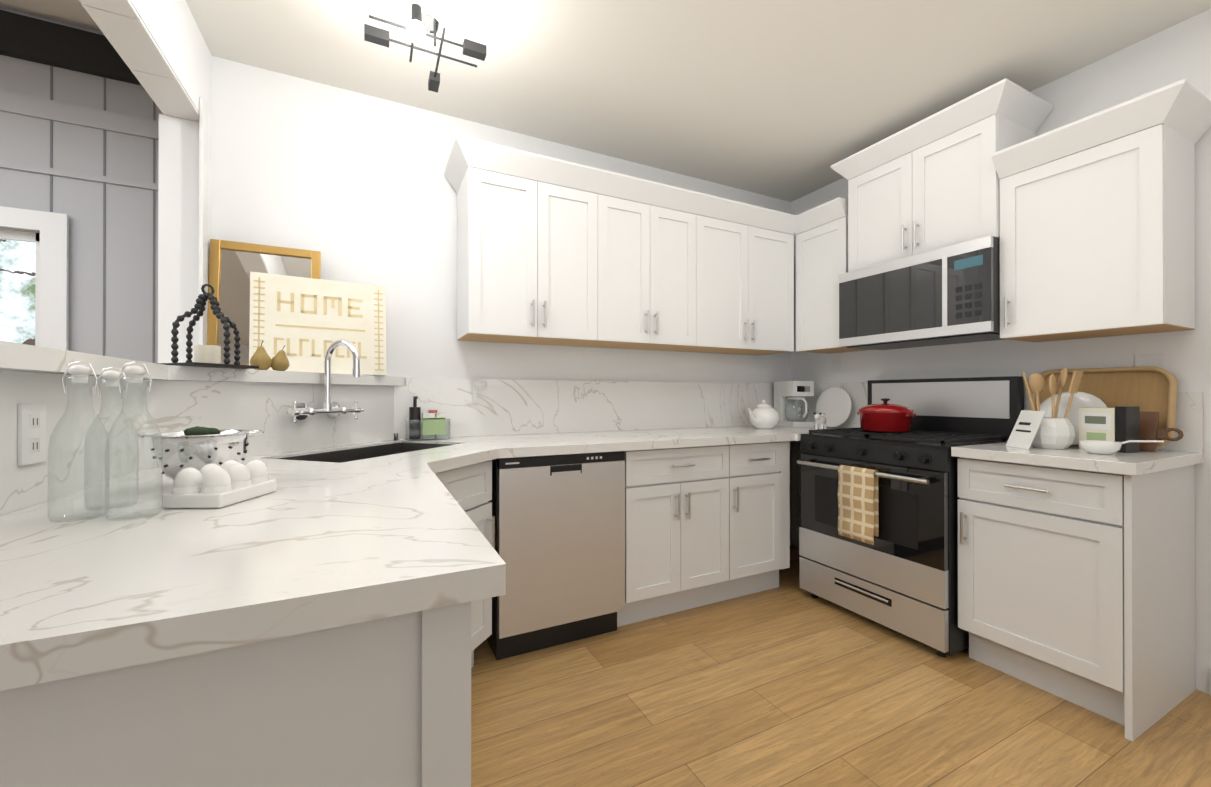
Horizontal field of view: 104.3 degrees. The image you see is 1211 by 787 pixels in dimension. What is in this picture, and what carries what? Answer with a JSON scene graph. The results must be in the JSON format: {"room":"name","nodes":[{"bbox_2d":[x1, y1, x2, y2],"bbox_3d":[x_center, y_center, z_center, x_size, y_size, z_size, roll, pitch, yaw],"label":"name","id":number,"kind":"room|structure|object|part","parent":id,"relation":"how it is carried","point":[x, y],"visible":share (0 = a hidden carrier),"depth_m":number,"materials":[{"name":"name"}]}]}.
{"room":"kitchen","nodes":[
{"label":"kitchen","id":0,"kind":"room"},
{"bbox_2d":[0,0,102,32],"bbox_3d":[-2.743,-1.827,-0.660,4.000,0.080,5.500,0,0,-26],"label":"ceiling","id":1,"kind":"structure","parent":0,"point":[73,12],"depth_m":2.19,"materials":[{"name":"white paint"}]},
{"bbox_2d":[0,7,163,362],"bbox_3d":[-3.755,-0.321,1.490,4.100,2.920,0.580,0,0,-26],"label":"wall","id":2,"kind":"structure","parent":0,"point":[80,111],"depth_m":2.29,"materials":[{"name":"grey paint"}]},
{"bbox_2d":[0,206,68,349],"bbox_3d":[-3.161,-0.286,1.991,1.290,1.135,0.090,0,0,-26],"label":"window","id":3,"kind":"structure","parent":2,"relation":"in","point":[51,239],"depth_m":2.22,"materials":[{"name":"white wood"}]},
{"bbox_2d":[130,0,211,277],"bbox_3d":[-0.716,-0.326,-0.106,0.130,2.920,4.700,0,0,-26],"label":"wall","id":4,"kind":"structure","parent":0,"point":[174,30],"depth_m":1.74,"materials":[{"name":"white paint"}]},
{"bbox_2d":[79,0,207,362],"bbox_3d":[-1.118,-0.641,0.710,0.156,1.104,2.699,0,0,-26],"label":"trim","id":5,"kind":"structure","parent":4,"relation":"attached to","point":[183,210],"depth_m":1.89,"materials":[{"name":"white wood"}]},
{"bbox_2d":[0,341,404,385],"bbox_3d":[-0.384,-0.068,0.062,0.934,0.044,4.688,0,0,-26],"label":"sill","id":6,"kind":"structure","parent":4,"relation":"attached to","point":[23,357],"depth_m":1.37,"materials":[{"name":"stone"}]},
{"bbox_2d":[157,284,258,368],"bbox_3d":[-1.318,-0.224,1.559,0.202,0.276,0.205,0,0,19],"label":"lantern","id":7,"kind":"object","parent":6,"relation":"on","point":[207,355],"visible":1,"depth_m":1.54,"materials":[{"name":"black wood"}]},
{"bbox_2d":[207,239,320,364],"bbox_3d":[-1.476,-0.369,2.049,0.400,0.568,0.091,0,0,-26],"label":"mirror","id":8,"kind":"object","parent":6,"relation":"on","point":[232,264],"visible":0.56,"depth_m":2.01,"materials":[{"name":"brown"}]},
{"bbox_2d":[250,341,288,370],"bbox_3d":[-1.254,-0.140,1.759,0.119,0.110,0.088,0,0,-26],"label":"pears","id":9,"kind":"object","parent":6,"relation":"on","point":[263,360],"visible":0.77,"depth_m":1.74,"materials":[{"name":"brown wood"}]},
{"bbox_2d":[249,271,386,375],"bbox_3d":[-1.259,-0.297,2.092,0.515,0.425,0.066,0,0,-32],"label":"sign","id":10,"kind":"object","parent":6,"relation":"on","point":[306,322],"visible":0.9,"depth_m":2.07,"materials":[{"name":"beige wood"}]},
{"bbox_2d":[211,56,790,544],"bbox_3d":[-0.173,-0.156,2.863,3.740,2.600,0.140,0,0,-26],"label":"wall","id":11,"kind":"structure","parent":0,"point":[353,186],"depth_m":2.34,"materials":[{"name":"white paint"}]},
{"bbox_2d":[452,139,611,346],"bbox_3d":[-0.383,-0.713,2.476,0.717,0.864,0.330,0,0,-26],"label":"upper cabinet","id":12,"kind":"object","parent":11,"relation":"attached to","point":[554,251],"depth_m":2.31,"materials":[{"name":"white wood"}]},
{"bbox_2d":[0,370,1203,515],"bbox_3d":[0.293,0.073,1.912,3.467,0.304,1.974,0,0,-26],"label":"backsplash","id":13,"kind":"structure","parent":11,"relation":"attached to","point":[506,407],"depth_m":1.92,"materials":[{"name":"stone"}]},
{"bbox_2d":[18,403,46,465],"bbox_3d":[-1.130,0.079,0.929,0.007,0.118,0.075,0,0,-26],"label":"electrical outlet","id":14,"kind":"object","parent":13,"relation":"attached to","point":[31,433],"visible":1,"depth_m":0.92,"materials":[{"name":"white plastic"}]},
{"bbox_2d":[286,339,363,423],"bbox_3d":[-1.076,-0.051,1.889,0.224,0.330,0.304,0,0,19],"label":"faucet","id":15,"kind":"object","parent":13,"relation":"attached to","point":[303,411],"visible":0.98,"depth_m":1.89,"materials":[{"name":"silver metal"}]},
{"bbox_2d":[472,380,486,400],"bbox_3d":[-0.663,-0.017,2.492,0.076,0.110,0.045,0,0,-26],"label":"dish brush","id":16,"kind":"object","parent":13,"relation":"hanging from","point":[480,384],"visible":0.9,"depth_m":2.49,"materials":[{"name":"white plastic"}]},
{"bbox_2d":[598,175,703,350],"bbox_3d":[0.171,-0.712,2.751,0.750,0.864,0.330,0,0,-26],"label":"upper cabinet","id":17,"kind":"object","parent":11,"relation":"attached to","point":[650,220],"depth_m":2.60,"materials":[{"name":"white wood"}]},
{"bbox_2d":[678,191,803,354],"bbox_3d":[0.812,-0.711,3.036,0.882,0.864,0.389,0,0,-26],"label":"upper cabinet","id":18,"kind":"object","parent":11,"relation":"attached to","point":[741,255],"depth_m":2.89,"materials":[{"name":"white wood"}]},
{"bbox_2d":[186,0,1210,201],"bbox_3d":[0.871,-1.503,0.762,3.740,0.080,4.840,0,0,-26],"label":"ceiling","id":19,"kind":"structure","parent":0,"point":[789,100],"depth_m":2.07,"materials":[{"name":"white paint"}]},
{"bbox_2d":[364,3,485,92],"bbox_3d":[-0.702,-1.342,1.840,0.430,0.233,0.450,0,0,-26],"label":"ceiling light fixture","id":20,"kind":"object","parent":19,"relation":"attached to","point":[425,20],"visible":1,"depth_m":1.80,"materials":[{"name":"black metal"}]},
{"bbox_2d":[471,545,1210,786],"bbox_3d":[-1.068,1.165,0.161,7.740,0.060,5.500,0,0,-26],"label":"floor","id":21,"kind":"structure","parent":0,"point":[788,682],"depth_m":1.66,"materials":[{"name":"brown wood"}]},
{"bbox_2d":[0,601,470,786],"bbox_3d":[-0.709,0.701,0.900,0.774,0.874,0.987,0,0,-26],"label":"base cabinet","id":22,"kind":"object","parent":21,"relation":"on","point":[384,702],"visible":0.42,"depth_m":0.53,"materials":[{"name":"white wood"}]},
{"bbox_2d":[0,458,505,690],"bbox_3d":[-0.764,0.243,1.017,0.780,0.040,1.290,0,0,-26],"label":"countertop","id":23,"kind":"structure","parent":22,"relation":"on","point":[308,546],"depth_m":0.60,"materials":[{"name":"stone"}]},
{"bbox_2d":[47,361,109,522],"bbox_3d":[-0.940,0.082,0.842,0.074,0.279,0.074,0,0,-26],"label":"glass bottle","id":24,"kind":"object","parent":23,"relation":"on","point":[80,373],"visible":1,"depth_m":0.84,"materials":[{"name":"white"}]},
{"bbox_2d":[84,367,138,509],"bbox_3d":[-0.971,0.085,0.926,0.074,0.274,0.074,0,0,-26],"label":"glass bottle","id":25,"kind":"object","parent":23,"relation":"on","point":[110,377],"visible":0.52,"depth_m":0.92,"materials":[{"name":"white"}]},
{"bbox_2d":[105,362,162,520],"bbox_3d":[-0.853,0.082,0.853,0.074,0.279,0.074,0,0,-26],"label":"glass bottle","id":26,"kind":"object","parent":23,"relation":"on","point":[134,373],"visible":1,"depth_m":0.85,"materials":[{"name":"white"}]},
{"bbox_2d":[135,426,263,485],"bbox_3d":[-0.977,0.151,1.141,0.245,0.144,0.198,0,0,-26],"label":"colander","id":27,"kind":"object","parent":23,"relation":"on","point":[197,447],"visible":0.79,"depth_m":1.08,"materials":[{"name":"white"}]},
{"bbox_2d":[163,460,276,507],"bbox_3d":[-0.801,0.184,0.988,0.112,0.075,0.164,0,0,-1],"label":"egg tray","id":28,"kind":"object","parent":23,"relation":"on","point":[227,483],"visible":0.98,"depth_m":0.93,"materials":[{"name":"white ceramic"}]},
{"bbox_2d":[278,442,454,462],"bbox_3d":[-0.925,0.353,1.906,0.365,0.234,0.675,0,0,19],"label":"sink basin","id":29,"kind":"object","parent":23,"relation":"in","point":[342,456],"visible":0.04,"depth_m":2.07,"materials":[{"name":"black metal"}]},
{"bbox_2d":[435,460,494,667],"bbox_3d":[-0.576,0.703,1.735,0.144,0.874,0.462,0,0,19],"label":"base cabinet","id":30,"kind":"object","parent":21,"relation":"on","point":[469,488],"visible":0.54,"depth_m":1.86,"materials":[{"name":"white wood"}]},
{"bbox_2d":[487,451,624,659],"bbox_3d":[-0.311,0.706,2.359,0.602,0.872,0.629,0,0,-26],"label":"dishwasher","id":31,"kind":"object","parent":21,"relation":"on","point":[560,535],"visible":0.92,"depth_m":2.07,"materials":[{"name":"silver metal"}]},
{"bbox_2d":[617,441,789,626],"bbox_3d":[0.452,0.707,2.724,1.082,0.874,0.652,0,0,-26],"label":"base cabinet","id":32,"kind":"object","parent":21,"relation":"on","point":[705,525],"visible":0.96,"depth_m":2.44,"materials":[{"name":"white wood"}]},
{"bbox_2d":[131,426,839,473],"bbox_3d":[0.066,0.247,2.369,3.467,0.040,0.952,0,0,-26],"label":"countertop","id":33,"kind":"structure","parent":32,"relation":"on","point":[469,450],"depth_m":2.22,"materials":[{"name":"stone"}]},
{"bbox_2d":[392,433,397,440],"bbox_3d":[-1.012,0.209,2.265,0.027,0.035,0.028,0,0,-26],"label":"button","id":34,"kind":"object","parent":33,"relation":"on","point":[394,436],"visible":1,"depth_m":2.25,"materials":[{"name":"silver metal"}]},
{"bbox_2d":[405,396,450,440],"bbox_3d":[-0.873,0.120,2.317,0.200,0.212,0.096,0,0,-26],"label":"sink caddy","id":35,"kind":"object","parent":33,"relation":"on","point":[434,426],"visible":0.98,"depth_m":2.28,"materials":[{"name":"clear glass"}]},
{"bbox_2d":[747,400,779,428],"bbox_3d":[1.033,0.136,3.080,0.321,0.187,0.193,0,0,-26],"label":"teapot","id":36,"kind":"object","parent":33,"relation":"on","point":[764,415],"visible":1,"depth_m":3.01,"materials":[{"name":"white ceramic"}]},
{"bbox_2d":[774,381,813,426],"bbox_3d":[1.329,0.072,3.302,0.165,0.315,0.257,0,0,-14],"label":"coffee maker","id":37,"kind":"object","parent":33,"relation":"on","point":[788,400],"visible":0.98,"depth_m":3.27,"materials":[{"name":"white plastic"}]},
{"bbox_2d":[813,412,826,429],"bbox_3d":[1.345,0.172,2.939,0.153,0.112,0.077,0,0,-26],"label":"creamer","id":38,"kind":"object","parent":33,"relation":"on","point":[820,421],"visible":0.92,"depth_m":2.92,"materials":[{"name":"white ceramic"}]},
{"bbox_2d":[816,387,851,426],"bbox_3d":[1.529,0.090,3.159,0.046,0.271,0.274,0,0,-26],"label":"plate","id":39,"kind":"object","parent":33,"relation":"on","point":[834,404],"visible":0.9,"depth_m":3.15,"materials":[{"name":"white ceramic"}]},
{"bbox_2d":[797,376,1023,656],"bbox_3d":[1.531,0.530,2.454,0.724,1.225,0.758,0,0,-26],"label":"gas range","id":40,"kind":"object","parent":21,"relation":"on","point":[900,575],"depth_m":2.28,"materials":[{"name":"silver"}]},
{"bbox_2d":[838,465,878,544],"bbox_3d":[1.222,0.533,2.283,0.042,0.349,0.185,0,0,-26],"label":"hanging towel","id":41,"kind":"object","parent":40,"relation":"hanging from","point":[858,501],"visible":0.98,"depth_m":2.26,"materials":[{"name":"beige fabric"}]},
{"bbox_3d":[1.526,0.115,2.566,0.260,0.178,0.288,0,0,-26],"label":"red dutch oven","id":42,"kind":"part","parent":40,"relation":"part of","materials":[{"name":"red metal"}]},
{"bbox_2d":[958,457,1195,741],"bbox_3d":[1.867,0.704,1.898,0.652,0.874,0.512,0,0,-26],"label":"base cabinet","id":43,"kind":"object","parent":21,"relation":"on","point":[1077,587],"visible":1,"depth_m":1.71,"materials":[{"name":"white wood"}]},
{"bbox_2d":[951,442,1202,475],"bbox_3d":[1.873,0.246,1.894,0.650,0.040,0.539,0,0,-26],"label":"countertop","id":44,"kind":"structure","parent":43,"relation":"on","point":[1075,457],"depth_m":1.71,"materials":[{"name":"stone"}]},
{"bbox_2d":[1006,410,1045,448],"bbox_3d":[1.744,0.149,1.956,0.066,0.154,0.130,0,0,9],"label":"printed card","id":45,"kind":"object","parent":44,"relation":"on","point":[1024,430],"visible":1,"depth_m":1.95,"materials":[{"name":"white paper"}]},
{"bbox_2d":[1021,368,1082,448],"bbox_3d":[1.840,0.059,1.953,0.152,0.333,0.187,0,0,-26],"label":"utensil crock","id":46,"kind":"object","parent":44,"relation":"on","point":[1054,431],"visible":0.94,"depth_m":1.91,"materials":[{"name":"white ceramic"}]},
{"bbox_2d":[1040,392,1106,444],"bbox_3d":[2.002,0.104,2.026,0.072,0.229,0.246,0,0,-26],"label":"plates","id":47,"kind":"object","parent":44,"relation":"on","point":[1081,399],"visible":0.4,"depth_m":2.02,"materials":[{"name":"white ceramic"}]},
{"bbox_2d":[1030,366,1177,448],"bbox_3d":[2.100,0.058,2.013,0.088,0.335,0.440,0,0,-26],"label":"cutting board","id":48,"kind":"object","parent":44,"relation":"on","point":[1149,388],"visible":0.4,"depth_m":1.93,"materials":[{"name":"brown wood"}]},
{"bbox_2d":[1079,406,1139,452],"bbox_3d":[1.984,0.137,1.857,0.081,0.175,0.143,0,0,-16],"label":"box","id":49,"kind":"object","parent":44,"relation":"on","point":[1119,424],"visible":0.9,"depth_m":1.81,"materials":[{"name":"cardboard"}]},
{"bbox_2d":[1079,440,1163,454],"bbox_3d":[1.861,0.194,1.708,0.112,0.062,0.206,0,0,-26],"label":"bowl","id":50,"kind":"object","parent":44,"relation":"on","point":[1099,447],"visible":1,"depth_m":1.72,"materials":[{"name":"white ceramic"}]},
{"bbox_2d":[1139,411,1183,451],"bbox_3d":[2.107,0.147,1.838,0.047,0.154,0.196,0,0,-26],"label":"board","id":51,"kind":"object","parent":44,"relation":"on","point":[1149,428],"visible":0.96,"depth_m":1.82,"materials":[{"name":"brown wood"}]},
{"bbox_2d":[791,9,1210,693],"bbox_3d":[2.515,-0.161,1.494,0.140,2.600,4.700,0,0,-26],"label":"wall","id":52,"kind":"structure","parent":0,"point":[1171,55],"depth_m":2.00,"materials":[{"name":"white paint"}]},
{"bbox_2d":[796,197,871,353],"bbox_3d":[1.446,-0.711,3.001,0.400,0.864,0.391,0,0,-26],"label":"upper cabinet","id":53,"kind":"object","parent":52,"relation":"attached to","point":[821,230],"depth_m":2.93,"materials":[{"name":"white wood"}]},
{"bbox_2d":[831,78,1052,271],"bbox_3d":[1.703,-1.017,2.476,0.425,0.645,0.854,0,0,-26],"label":"upper cabinet","id":54,"kind":"object","parent":52,"relation":"attached to","point":[929,183],"visible":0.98,"depth_m":2.30,"materials":[{"name":"white wood"}]},
{"bbox_2d":[839,236,1003,349],"bbox_3d":[1.708,-0.479,2.491,0.414,0.426,0.750,0,0,-26],"label":"microwave","id":55,"kind":"object","parent":54,"relation":"attached to","point":[946,295],"visible":0.94,"depth_m":2.32,"materials":[{"name":"black"}]},
{"bbox_2d":[991,79,1210,341],"bbox_3d":[1.991,-0.648,1.905,0.395,0.807,0.548,0,0,-26],"label":"upper cabinet","id":56,"kind":"object","parent":52,"relation":"attached to","point":[1097,224],"visible":0.96,"depth_m":1.80,"materials":[{"name":"white wood"}]},
{"bbox_2d":[1135,354,1163,368],"bbox_3d":[2.220,-0.127,1.923,0.006,0.065,0.080,0,0,-26],"label":"electrical outlet","id":57,"kind":"object","parent":52,"relation":"attached to","point":[1156,360],"visible":0.65,"depth_m":1.92,"materials":[{"name":"white plastic"}]},
{"label":"outside","id":58,"kind":"structure","parent":0,"visible":0},
{"bbox_2d":[0,239,35,345],"bbox_3d":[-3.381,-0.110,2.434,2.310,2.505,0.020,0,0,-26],"label":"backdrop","id":59,"kind":"structure","parent":58,"point":[17,288],"depth_m":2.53,"materials":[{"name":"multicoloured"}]}
]}

